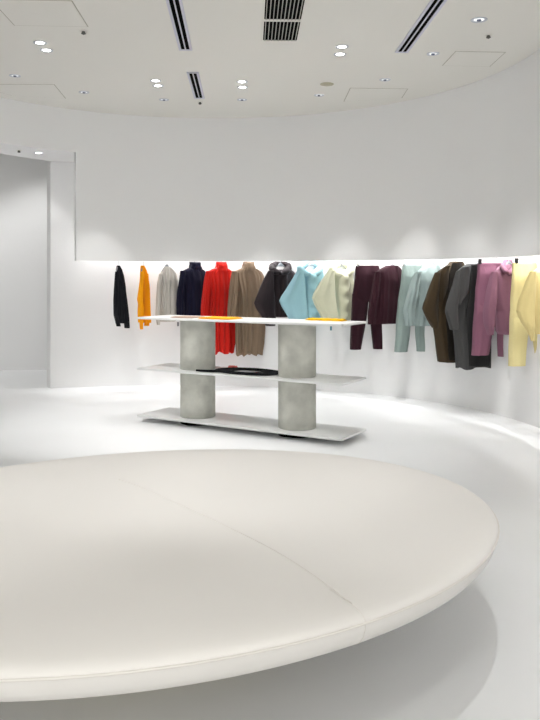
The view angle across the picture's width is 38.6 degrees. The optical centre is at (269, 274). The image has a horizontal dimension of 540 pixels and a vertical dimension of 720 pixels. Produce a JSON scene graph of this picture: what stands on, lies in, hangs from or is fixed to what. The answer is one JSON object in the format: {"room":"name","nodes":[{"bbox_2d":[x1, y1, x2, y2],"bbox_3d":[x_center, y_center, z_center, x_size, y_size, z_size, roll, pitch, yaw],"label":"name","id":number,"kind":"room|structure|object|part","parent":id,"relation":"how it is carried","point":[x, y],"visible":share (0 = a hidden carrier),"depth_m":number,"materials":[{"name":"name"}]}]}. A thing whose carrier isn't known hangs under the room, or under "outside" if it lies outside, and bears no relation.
{"room":"clothing store","nodes":[
{"label":"clothing store","id":0,"kind":"room"},
{"bbox_2d":[0,153,56,369],"bbox_3d":[-1.650,-0.255,11.850,11.700,3.410,0.200,0,0,0],"label":"wall","id":1,"kind":"structure","parent":0,"point":[23,181],"depth_m":11.75,"materials":[{"name":"white paint"}]},
{"bbox_2d":[0,370,539,719],"bbox_3d":[-1.650,1.510,4.500,11.700,0.120,17.000,0,0,0],"label":"floor","id":2,"kind":"structure","parent":0,"point":[476,655],"depth_m":4.05,"materials":[{"name":"plastic"}]},
{"bbox_2d":[0,449,499,701],"bbox_3d":[-0.502,1.212,3.195,3.120,0.476,2.521,0,0,-23],"label":"seat","id":3,"kind":"object","parent":2,"relation":"on","point":[121,573],"visible":1,"depth_m":2.66,"materials":[{"name":"white leather"}]},
{"bbox_2d":[137,315,365,440],"bbox_3d":[-0.225,0.933,7.290,2.234,1.033,0.514,0,0,30],"label":"display table","id":4,"kind":"object","parent":2,"relation":"on","point":[297,378],"visible":0.95,"depth_m":6.99,"materials":[{"name":"white"}]},
{"bbox_2d":[170,316,204,318],"bbox_3d":[-0.805,0.409,7.541,0.260,0.014,0.252,0,0,30],"label":"scarf","id":5,"kind":"object","parent":4,"relation":"on","point":[191,317],"visible":0.93,"depth_m":7.48,"materials":[{"name":"beige fabric"}]},
{"bbox_3d":[-0.710,1.427,7.575,0.344,0.045,0.344,0,0,30],"label":"foot plate","id":6,"kind":"part","parent":4,"relation":"part of","materials":[{"name":"black"}]},
{"bbox_2d":[199,316,243,319],"bbox_3d":[-0.471,0.408,7.339,0.360,0.016,0.262,0,0,30],"label":"scarf","id":7,"kind":"object","parent":4,"relation":"on","point":[210,317],"visible":0.99,"depth_m":7.27,"materials":[{"name":"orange fabric"}]},
{"bbox_2d":[196,367,277,374],"bbox_3d":[-0.246,0.908,7.299,0.835,0.021,0.416,0,0,30],"label":"scarf","id":8,"kind":"object","parent":4,"relation":"on","point":[224,370],"visible":0.95,"depth_m":7.25,"materials":[{"name":"black fabric"}]},
{"bbox_2d":[137,315,365,326],"bbox_3d":[-0.225,0.427,7.290,2.234,0.020,0.514,0,0,30],"label":"shelf","id":9,"kind":"object","parent":4,"relation":"attached to","point":[281,322],"depth_m":7.06,"materials":[{"name":"white"}]},
{"bbox_2d":[137,363,365,385],"bbox_3d":[-0.225,0.930,7.290,2.234,0.020,0.514,0,0,30],"label":"shelf","id":10,"kind":"object","parent":4,"relation":"attached to","point":[322,379],"depth_m":6.98,"materials":[{"name":"white"}]},
{"bbox_2d":[137,407,365,440],"bbox_3d":[-0.225,1.395,7.290,2.234,0.020,0.514,0,0,30],"label":"shelf","id":11,"kind":"object","parent":4,"relation":"attached to","point":[262,424],"depth_m":7.13,"materials":[{"name":"white"}]},
{"bbox_3d":[0.247,1.427,7.013,0.344,0.045,0.344,0,0,30],"label":"foot plate","id":12,"kind":"part","parent":4,"relation":"part of","materials":[{"name":"black metal"}]},
{"bbox_2d":[306,318,346,320],"bbox_3d":[0.512,0.406,7.058,0.380,0.021,0.112,0,0,30],"label":"scarf","id":13,"kind":"object","parent":4,"relation":"on","point":[317,319],"visible":1,"depth_m":7.02,"materials":[{"name":"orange fabric"}]},
{"bbox_2d":[0,0,539,117],"bbox_3d":[-1.650,-2.035,4.500,11.700,0.150,17.000,0,0,0],"label":"ceiling","id":14,"kind":"structure","parent":0,"point":[127,44],"depth_m":6.78,"materials":[{"name":"white paint"}]},
{"bbox_2d":[9,74,20,77],"bbox_3d":[-2.505,-1.954,7.565,0.113,0.012,0.113,0,0,0],"label":"recessed light","id":15,"kind":"object","parent":14,"relation":"in","point":[10,75],"visible":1,"depth_m":7.55,"materials":[{"name":"grey"}]},
{"bbox_2d":[0,84,65,98],"bbox_3d":[-2.619,-1.958,8.226,0.808,0.003,0.649,0,0,0],"label":"access panel","id":16,"kind":"object","parent":14,"relation":"attached to","point":[30,90],"visible":1,"depth_m":8.17,"materials":[{"name":"beige paint"}]},
{"bbox_2d":[33,41,46,44],"bbox_3d":[-1.939,-1.957,6.491,0.113,0.006,0.113,0,0,0],"label":"recessed light","id":17,"kind":"object","parent":14,"relation":"in","point":[34,42],"visible":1,"depth_m":6.49,"materials":[{"name":"grey"}]},
{"bbox_2d":[0,0,87,26],"bbox_3d":[-1.711,-1.958,5.771,0.597,0.003,0.609,0,0,0],"label":"access panel","id":18,"kind":"object","parent":14,"relation":"attached to","point":[18,12],"visible":1,"depth_m":5.76,"materials":[{"name":"beige paint"}]},
{"bbox_2d":[40,48,52,52],"bbox_3d":[-1.947,-1.957,6.708,0.113,0.006,0.113,0,0,0],"label":"recessed light","id":19,"kind":"object","parent":14,"relation":"in","point":[41,49],"visible":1,"depth_m":6.71,"materials":[{"name":"grey"}]},
{"bbox_2d":[166,0,191,50],"bbox_3d":[-0.692,-1.954,5.688,0.115,0.012,2.000,0,0,-2],"label":"ceiling vent","id":20,"kind":"object","parent":14,"relation":"in","point":[175,7],"visible":1,"depth_m":5.99,"materials":[{"name":"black metal"}]},
{"bbox_2d":[187,72,204,98],"bbox_3d":[-0.764,-1.954,7.972,0.115,0.012,1.090,0,0,-2],"label":"ceiling vent","id":21,"kind":"object","parent":14,"relation":"in","point":[194,78],"visible":1,"depth_m":7.92,"materials":[{"name":"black metal"}]},
{"bbox_2d":[262,0,306,41],"bbox_3d":[0.102,-1.952,5.668,0.305,0.016,1.512,0,0,-1],"label":"ceiling vent","id":22,"kind":"object","parent":14,"relation":"in","point":[282,19],"visible":1,"depth_m":5.89,"materials":[{"name":"black"}]},
{"bbox_2d":[320,82,333,85],"bbox_3d":[0.585,-1.953,7.902,0.140,0.014,0.140,0,0,0],"label":"smoke detector","id":23,"kind":"object","parent":14,"relation":"attached to","point":[324,83],"visible":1,"depth_m":7.87,"materials":[{"name":"beige plastic"}]},
{"bbox_2d":[334,52,345,55],"bbox_3d":[0.621,-1.957,6.829,0.113,0.006,0.113,0,0,0],"label":"recessed light","id":24,"kind":"object","parent":14,"relation":"in","point":[337,53],"visible":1,"depth_m":6.83,"materials":[{"name":"grey"}]},
{"bbox_2d":[335,45,348,48],"bbox_3d":[0.618,-1.957,6.605,0.113,0.006,0.113,0,0,0],"label":"recessed light","id":25,"kind":"object","parent":14,"relation":"in","point":[337,46],"visible":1,"depth_m":6.59,"materials":[{"name":"grey"}]},
{"bbox_2d":[344,88,407,101],"bbox_3d":[1.146,-1.958,8.380,0.631,0.003,0.637,0,0,0],"label":"access panel","id":26,"kind":"object","parent":14,"relation":"attached to","point":[354,94],"visible":1,"depth_m":8.33,"materials":[{"name":"beige"}]},
{"bbox_2d":[395,0,446,52],"bbox_3d":[1.192,-1.954,5.724,0.116,0.012,2.072,0,0,-2],"label":"ceiling vent","id":27,"kind":"object","parent":14,"relation":"in","point":[433,7],"visible":1,"depth_m":6.01,"materials":[{"name":"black metal"}]},
{"bbox_2d":[427,52,438,55],"bbox_3d":[1.442,-1.954,6.814,0.113,0.012,0.113,0,0,0],"label":"recessed light","id":28,"kind":"object","parent":14,"relation":"in","point":[429,53],"visible":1,"depth_m":6.80,"materials":[{"name":"grey metal"}]},
{"bbox_2d":[442,51,505,66],"bbox_3d":[1.842,-1.958,6.991,0.465,0.003,0.495,0,0,0],"label":"access panel","id":29,"kind":"object","parent":14,"relation":"attached to","point":[458,58],"visible":1,"depth_m":6.96,"materials":[{"name":"beige"}]},
{"bbox_2d":[470,17,487,22],"bbox_3d":[1.603,-1.954,5.907,0.128,0.012,0.128,0,0,0],"label":"recessed light","id":30,"kind":"object","parent":14,"relation":"in","point":[476,19],"visible":1,"depth_m":5.90,"materials":[{"name":"grey"}]},
{"bbox_2d":[0,49,539,161],"bbox_3d":[-0.760,-1.707,3.051,6.752,0.506,14.101,0,0,0],"label":"wall","id":31,"kind":"structure","parent":0,"point":[512,93],"depth_m":9.10,"materials":[{"name":"white paint"}]},
{"bbox_2d":[47,161,539,427],"bbox_3d":[1.871,-0.002,3.748,4.294,2.904,15.066,0,0,-21],"label":"wall","id":32,"kind":"structure","parent":0,"point":[86,347],"depth_m":9.89,"materials":[{"name":"white paint"}]},
{"bbox_2d":[508,262,536,366],"bbox_3d":[2.489,0.380,7.351,0.487,1.000,0.126,0,0,-16],"label":"trousers","id":33,"kind":"object","parent":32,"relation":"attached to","point":[518,335],"visible":0.71,"depth_m":7.27,"materials":[{"name":"yellow fabric"}]},
{"bbox_3d":[2.375,0.583,7.318,0.251,0.554,0.125,0,0,-16],"label":"leg","id":34,"kind":"part","parent":33,"relation":"part of","materials":[{"name":"beige fabric"}]},
{"bbox_3d":[2.609,0.595,7.385,0.238,0.571,0.123,0,0,-16],"label":"leg","id":35,"kind":"part","parent":33,"relation":"part of","materials":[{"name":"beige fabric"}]},
{"bbox_2d":[75,107,539,260],"bbox_3d":[1.766,-0.812,3.253,3.763,1.284,14.089,0,0,-20],"label":"wall header","id":36,"kind":"structure","parent":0,"point":[476,194],"depth_m":9.23,"materials":[{"name":"white paint"}]},
{"bbox_3d":[0.181,-0.270,6.192,4.820,0.021,7.385,0,0,0],"label":"rail","id":37,"kind":"object","parent":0,"visible":0},
{"bbox_2d":[403,260,421,265],"bbox_3d":[1.656,-0.193,8.884,0.260,0.189,0.024,0,0,-18],"label":"hanger","id":38,"kind":"object","parent":37,"relation":"hanging from","point":[404,263],"visible":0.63,"depth_m":8.86,"materials":[{"name":"grey metal"}]},
{"bbox_2d":[394,265,424,351],"bbox_3d":[1.628,0.384,8.891,0.410,0.998,0.128,0,0,-18],"label":"trousers","id":39,"kind":"object","parent":38,"relation":"hanging from","point":[402,336],"visible":0.52,"depth_m":8.82,"materials":[{"name":"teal fabric"}]},
{"bbox_3d":[1.538,0.582,8.861,0.219,0.602,0.123,0,0,-18],"label":"leg","id":40,"kind":"part","parent":39,"relation":"part of","materials":[{"name":"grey fabric"}]},
{"bbox_3d":[1.733,0.583,8.924,0.190,0.600,0.125,0,0,-18],"label":"leg","id":41,"kind":"part","parent":39,"relation":"part of","materials":[{"name":"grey fabric"}]},
{"bbox_2d":[478,258,502,263],"bbox_3d":[2.319,-0.199,7.880,0.412,0.178,0.024,0,0,-16],"label":"hanger","id":42,"kind":"object","parent":37,"relation":"hanging from","point":[496,259],"visible":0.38,"depth_m":7.85,"materials":[{"name":"grey metal"}]},
{"bbox_2d":[471,263,503,356],"bbox_3d":[2.289,0.358,7.911,0.476,0.963,0.129,0,0,-16],"label":"trousers","id":43,"kind":"object","parent":42,"relation":"hanging from","point":[481,342],"visible":0.39,"depth_m":7.84,"materials":[{"name":"pink fabric"}]},
{"bbox_3d":[2.196,0.523,7.887,0.284,0.590,0.122,0,0,-16],"label":"leg","id":44,"kind":"part","parent":43,"relation":"part of","materials":[{"name":"pink fabric"}]},
{"bbox_3d":[2.424,0.535,7.949,0.194,0.609,0.126,0,0,-16],"label":"leg","id":45,"kind":"part","parent":43,"relation":"part of","materials":[{"name":"pink fabric"}]},
{"bbox_2d":[515,256,535,263],"bbox_3d":[2.493,-0.197,7.345,0.352,0.182,0.024,0,0,-16],"label":"hanger","id":46,"kind":"object","parent":37,"relation":"hanging from","point":[516,259],"visible":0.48,"depth_m":7.30,"materials":[{"name":"grey metal"}]},
{"bbox_3d":[-0.622,-0.159,9.874,0.296,0.258,0.024,0,0,-34],"label":"hanger","id":47,"kind":"object","parent":37,"relation":"hanging from","visible":0},
{"bbox_2d":[201,262,234,354],"bbox_3d":[-0.676,0.422,9.829,0.554,1.177,0.249,0,0,-34],"label":"sweater","id":48,"kind":"object","parent":47,"relation":"hanging from","point":[214,302],"visible":0.73,"depth_m":9.77,"materials":[{"name":"red fabric"}]},
{"bbox_3d":[-0.269,-0.162,9.849,0.296,0.252,0.024,0,0,-30],"label":"hanger","id":49,"kind":"object","parent":37,"relation":"hanging from","visible":0},
{"bbox_2d":[227,262,264,356],"bbox_3d":[-0.320,0.432,9.817,0.562,1.200,0.247,0,0,-34],"label":"sweater","id":50,"kind":"object","parent":49,"relation":"hanging from","point":[245,283],"visible":0.88,"depth_m":9.77,"materials":[{"name":"brown fabric"}]},
{"label":"hanger","id":51,"kind":"object","parent":37,"relation":"hanging from","visible":0},
{"bbox_2d":[422,261,464,362],"bbox_3d":[1.850,0.397,8.270,0.817,1.088,0.253,0,0,-41],"label":"coat","id":52,"kind":"object","parent":51,"relation":"hanging from","point":[435,301],"visible":0.72,"depth_m":8.19,"materials":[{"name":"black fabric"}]},
{"bbox_3d":[2.197,-0.157,8.135,0.280,0.261,0.024,0,0,-32],"label":"hanger","id":53,"kind":"object","parent":37,"relation":"hanging from","visible":0},
{"bbox_2d":[445,263,490,369],"bbox_3d":[2.090,0.431,8.065,0.865,1.105,0.310,0,0,-32],"label":"coat","id":54,"kind":"object","parent":53,"relation":"hanging from","point":[459,309],"visible":0.67,"depth_m":7.93,"materials":[{"name":"black fabric"}]},
{"bbox_3d":[0.133,-0.160,9.773,0.280,0.255,0.024,0,0,-34],"label":"hanger","id":55,"kind":"object","parent":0,"visible":0},
{"bbox_2d":[254,261,294,325],"bbox_3d":[0.046,0.228,9.674,0.685,0.804,0.251,0,0,-41],"label":"hooded jacket","id":56,"kind":"object","parent":55,"relation":"hanging from","point":[275,282],"visible":0.78,"depth_m":9.56,"materials":[{"name":"black fabric"}]},
{"bbox_2d":[269,261,291,275],"bbox_3d":[0.134,-0.083,9.730,0.366,0.182,0.222,0,0,-34],"label":"hood","id":57,"kind":"object","parent":56,"relation":"attached to","point":[287,271],"depth_m":9.66,"materials":[{"name":"black fabric"}]},
{"bbox_3d":[0.514,-0.161,9.649,0.281,0.254,0.024,0,0,-34],"label":"hanger","id":58,"kind":"object","parent":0,"visible":0},
{"bbox_2d":[279,261,323,318],"bbox_3d":[0.389,0.204,9.531,0.757,0.765,0.266,0,0,-34],"label":"hooded jacket","id":59,"kind":"object","parent":58,"relation":"hanging from","point":[296,300],"visible":0.75,"depth_m":9.40,"materials":[{"name":"teal fabric"}]},
{"bbox_2d":[296,261,322,275],"bbox_3d":[0.498,-0.071,9.599,0.419,0.214,0.226,0,0,-34],"label":"hood","id":60,"kind":"object","parent":59,"relation":"attached to","point":[318,271],"depth_m":9.54,"materials":[{"name":"teal fabric"}]},
{"bbox_3d":[0.868,-0.156,9.484,0.281,0.263,0.024,0,0,-34],"label":"hanger","id":61,"kind":"object","parent":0,"visible":0},
{"bbox_2d":[312,261,354,329],"bbox_3d":[0.824,0.248,9.379,0.253,0.840,0.815,0,0,37],"label":"hooded jacket","id":62,"kind":"object","parent":61,"relation":"hanging from","point":[332,298],"visible":0.81,"depth_m":9.30,"materials":[{"name":"beige fabric"}]},
{"bbox_2d":[328,261,354,277],"bbox_3d":[0.877,-0.062,9.441,0.402,0.221,0.229,0,0,-34],"label":"hood","id":63,"kind":"object","parent":62,"relation":"attached to","point":[347,273],"depth_m":9.39,"materials":[{"name":"beige fabric"}]},
{"bbox_3d":[2.389,-0.160,7.697,0.217,0.255,0.024,0,0,-30],"label":"hanger","id":64,"kind":"object","parent":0,"visible":0},
{"bbox_2d":[483,260,513,334],"bbox_3d":[2.284,0.219,7.613,0.228,0.745,0.576,0,0,44],"label":"sweater","id":65,"kind":"object","parent":64,"relation":"hanging from","point":[496,309],"visible":0.82,"depth_m":7.58,"materials":[{"name":"pink fabric"}]},
{"bbox_2d":[500,260,513,275],"bbox_3d":[2.375,-0.074,7.668,0.146,0.163,0.316,0,0,33],"label":"hood","id":66,"kind":"object","parent":65,"relation":"attached to","point":[505,269],"depth_m":7.59,"materials":[{"name":"pink fabric"}]},
{"bbox_3d":[-0.963,-0.152,9.860,0.296,0.271,0.024,0,0,-34],"label":"hanger","id":67,"kind":"object","parent":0,"visible":0},
{"bbox_2d":[176,262,205,315],"bbox_3d":[-1.019,0.209,9.817,0.454,0.749,0.227,0,0,-34],"label":"sweater","id":68,"kind":"object","parent":67,"relation":"hanging from","point":[191,279],"visible":0.85,"depth_m":9.74,"materials":[{"name":"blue fabric"}]},
{"bbox_3d":[1.445,-0.158,9.084,0.279,0.259,0.024,0,0,-30],"label":"hanger","id":69,"kind":"object","parent":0,"visible":0},
{"bbox_2d":[368,265,401,324],"bbox_3d":[1.322,0.229,9.007,0.564,0.682,0.219,0,0,-39],"label":"jacket","id":70,"kind":"object","parent":69,"relation":"hanging from","point":[383,301],"visible":0.92,"depth_m":8.94,"materials":[{"name":"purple fabric"}]},
{"bbox_3d":[1.842,-0.160,8.674,0.279,0.255,0.024,0,0,-30],"label":"hanger","id":71,"kind":"object","parent":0,"visible":0},
{"bbox_2d":[403,265,441,325],"bbox_3d":[1.678,0.227,8.562,0.613,0.678,0.210,0,0,-38],"label":"jacket","id":72,"kind":"object","parent":71,"relation":"hanging from","point":[413,313],"visible":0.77,"depth_m":8.50,"materials":[{"name":"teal fabric"}]},
{"label":"hanger","id":73,"kind":"object","parent":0,"visible":0},
{"bbox_2d":[113,266,129,327],"bbox_3d":[-1.865,0.273,9.638,0.218,0.783,0.157,0,0,42],"label":"sweater","id":74,"kind":"object","parent":73,"relation":"hanging from","point":[120,303],"visible":1,"depth_m":9.59,"materials":[{"name":"black fabric"}]},
{"label":"hanger","id":75,"kind":"object","parent":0,"visible":0},
{"bbox_2d":[137,266,150,328],"bbox_3d":[-1.616,0.280,9.706,0.220,0.800,0.211,0,0,42],"label":"sweater","id":76,"kind":"object","parent":75,"relation":"hanging from","point":[143,297],"visible":0.98,"depth_m":9.68,"materials":[{"name":"orange fabric"}]},
{"label":"hanger","id":77,"kind":"object","parent":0,"visible":0},
{"bbox_2d":[155,266,178,325],"bbox_3d":[-1.311,0.273,9.803,0.363,0.763,0.199,0,0,-38],"label":"sweater","id":78,"kind":"object","parent":77,"relation":"hanging from","point":[167,284],"visible":0.85,"depth_m":9.73,"materials":[{"name":"grey fabric"}]},
{"label":"hanger","id":79,"kind":"object","parent":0,"visible":0},
{"bbox_2d":[516,267,539,340],"bbox_3d":[2.443,0.240,6.908,0.823,0.672,0.216,0,0,-37],"label":"sweater","id":80,"kind":"object","parent":79,"relation":"hanging from","point":[528,306],"visible":1,"depth_m":6.67,"materials":[{"name":"yellow fabric"}]},
{"label":"hanger","id":81,"kind":"object","parent":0,"visible":0},
{"bbox_2d":[350,266,382,349],"bbox_3d":[1.180,0.390,9.283,0.456,1.008,0.123,0,0,-18],"label":"trousers","id":82,"kind":"object","parent":81,"relation":"hanging from","point":[364,275],"visible":0.61,"depth_m":9.21,"materials":[{"name":"purple fabric"}]},
{"bbox_3d":[1.074,0.557,9.249,0.233,0.671,0.119,0,0,-18],"label":"leg","id":83,"kind":"part","parent":82,"relation":"part of","materials":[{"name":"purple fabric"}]},
{"bbox_3d":[1.291,0.559,9.319,0.222,0.671,0.122,0,0,-18],"label":"leg","id":84,"kind":"part","parent":82,"relation":"part of","materials":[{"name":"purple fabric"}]}
]}

